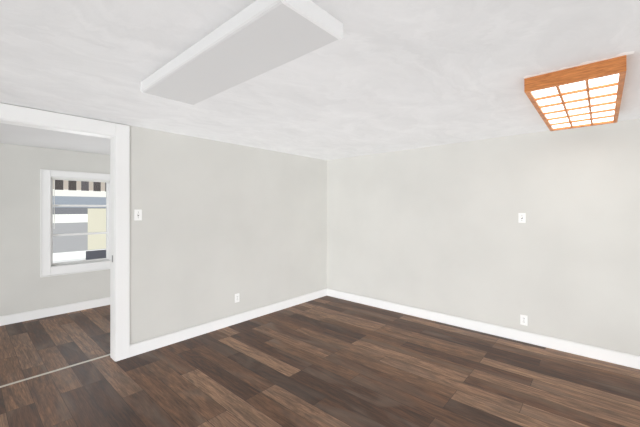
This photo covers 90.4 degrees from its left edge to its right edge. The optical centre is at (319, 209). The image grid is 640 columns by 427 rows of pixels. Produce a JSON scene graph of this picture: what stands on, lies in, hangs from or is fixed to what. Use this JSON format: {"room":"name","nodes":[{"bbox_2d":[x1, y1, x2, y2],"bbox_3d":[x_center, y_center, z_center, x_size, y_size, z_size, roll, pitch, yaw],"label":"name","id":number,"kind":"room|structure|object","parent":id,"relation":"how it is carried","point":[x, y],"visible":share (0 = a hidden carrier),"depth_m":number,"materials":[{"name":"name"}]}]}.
{"room":"empty living room","nodes":[
{"label":"empty living room","id":0,"kind":"room"},
{"bbox_2d":[0,143,109,315],"bbox_3d":[-3.342,0.331,5.254,0.140,2.400,5.200,0,0,42],"label":"wall","id":1,"kind":"structure","parent":0,"point":[22,288],"depth_m":4.40,"materials":[{"name":"paint"}]},
{"bbox_2d":[40,169,109,276],"bbox_3d":[-3.659,0.199,4.876,0.168,1.519,0.969,0,0,42],"label":"window","id":2,"kind":"structure","parent":1,"relation":"in","point":[48,268],"depth_m":4.64,"materials":[{"name":"white"}]},
{"bbox_2d":[0,123,109,154],"bbox_3d":[-2.527,-0.919,4.531,2.320,0.100,5.480,0,0,42],"label":"ceiling","id":3,"kind":"structure","parent":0,"point":[9,134],"depth_m":3.96,"materials":[{"name":"white paint"}]},
{"bbox_2d":[3,103,326,343],"bbox_3d":[-1.659,0.331,3.761,0.140,2.400,5.200,0,0,42],"label":"wall","id":4,"kind":"structure","parent":0,"point":[220,221],"depth_m":4.04,"materials":[{"name":"paint"}]},
{"bbox_2d":[0,103,129,360],"bbox_3d":[-2.516,0.335,2.795,0.176,2.393,1.463,0,0,42],"label":"door frame","id":5,"kind":"structure","parent":4,"relation":"attached to","point":[118,134],"depth_m":3.21,"materials":[{"name":"white wood"}]},
{"bbox_2d":[134,209,141,220],"bbox_3d":[-1.916,0.061,3.354,0.017,0.116,0.072,0,0,42],"label":"switch plate","id":6,"kind":"object","parent":4,"relation":"attached to","point":[137,212],"visible":1,"depth_m":3.35,"materials":[{"name":"white plastic"}]},
{"bbox_2d":[235,293,238,302],"bbox_3d":[-1.111,1.191,4.267,0.008,0.116,0.072,0,0,42],"label":"outlet plate","id":7,"kind":"object","parent":4,"relation":"attached to","point":[236,295],"visible":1,"depth_m":4.26,"materials":[{"name":"white plastic"}]},
{"bbox_2d":[0,0,639,159],"bbox_3d":[0.215,-0.919,2.099,5.010,0.100,5.480,0,0,42],"label":"ceiling","id":8,"kind":"structure","parent":0,"point":[401,74],"depth_m":1.92,"materials":[{"name":"paint"}]},
{"bbox_2d":[140,0,342,105],"bbox_3d":[-0.557,-0.831,1.828,1.445,0.076,0.380,0,0,42],"label":"fluorescent light fixture","id":9,"kind":"object","parent":8,"relation":"attached to","point":[266,35],"visible":1,"depth_m":1.59,"materials":[{"name":"white plastic"}]},
{"bbox_2d":[524,55,625,130],"bbox_3d":[2.016,-0.824,2.487,0.490,0.090,1.430,0,0,42],"label":"light","id":10,"kind":"object","parent":8,"relation":"attached to","point":[590,94],"visible":1,"depth_m":2.20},
{"bbox_2d":[524,51,633,78],"bbox_3d":[1.536,-0.868,1.923,0.520,0.001,0.054,0,0,42],"label":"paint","id":11,"kind":"object","parent":8,"relation":"attached to","point":[624,53],"depth_m":1.89,"materials":[{"name":"white paint"}]},
{"bbox_2d":[0,296,639,426],"bbox_3d":[-0.653,1.581,2.869,7.330,0.100,5.480,0,0,42],"label":"floor","id":12,"kind":"structure","parent":0,"point":[326,361],"depth_m":2.91,"materials":[{"name":"brown wood"}]},
{"bbox_2d":[0,354,109,387],"bbox_3d":[-2.615,1.529,2.890,0.034,0.004,2.600,0,0,42],"label":"transition strip","id":13,"kind":"object","parent":12,"relation":"on","point":[108,354],"visible":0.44,"depth_m":2.99,"materials":[{"name":"beige"}]},
{"bbox_2d":[327,119,639,355],"bbox_3d":[1.119,0.331,4.866,7.330,2.400,0.140,0,0,42],"label":"wall","id":14,"kind":"structure","parent":0,"point":[432,228],"depth_m":3.79,"materials":[{"name":"paint"}]},
{"bbox_2d":[0,288,639,368],"bbox_3d":[-0.653,1.468,2.869,7.050,0.125,5.200,0,0,42],"label":"baseboard","id":15,"kind":"structure","parent":14,"relation":"attached to","point":[612,356],"depth_m":4.08,"materials":[{"name":"white wood"}]},
{"bbox_2d":[518,213,525,222],"bbox_3d":[2.337,0.101,3.681,0.072,0.116,0.017,0,0,42],"label":"switch plate","id":16,"kind":"object","parent":14,"relation":"attached to","point":[521,216],"visible":1,"depth_m":3.68,"materials":[{"name":"white plastic"}]},
{"bbox_2d":[520,314,527,325],"bbox_3d":[2.354,1.281,3.671,0.072,0.116,0.008,0,0,42],"label":"outlet plate","id":17,"kind":"object","parent":14,"relation":"attached to","point":[523,318],"visible":1,"depth_m":3.67,"materials":[{"name":"white plastic"}]},
{"label":"outside","id":18,"kind":"structure","parent":0,"visible":0},
{"bbox_2d":[53,180,105,262],"bbox_3d":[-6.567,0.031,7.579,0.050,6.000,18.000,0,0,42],"label":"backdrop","id":19,"kind":"structure","parent":18,"point":[67,219],"depth_m":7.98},
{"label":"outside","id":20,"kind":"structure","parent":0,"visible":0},
{"bbox_2d":[86,208,105,259],"bbox_3d":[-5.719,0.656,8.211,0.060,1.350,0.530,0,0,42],"label":"building","id":21,"kind":"structure","parent":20,"point":[96,216],"depth_m":8.17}
]}

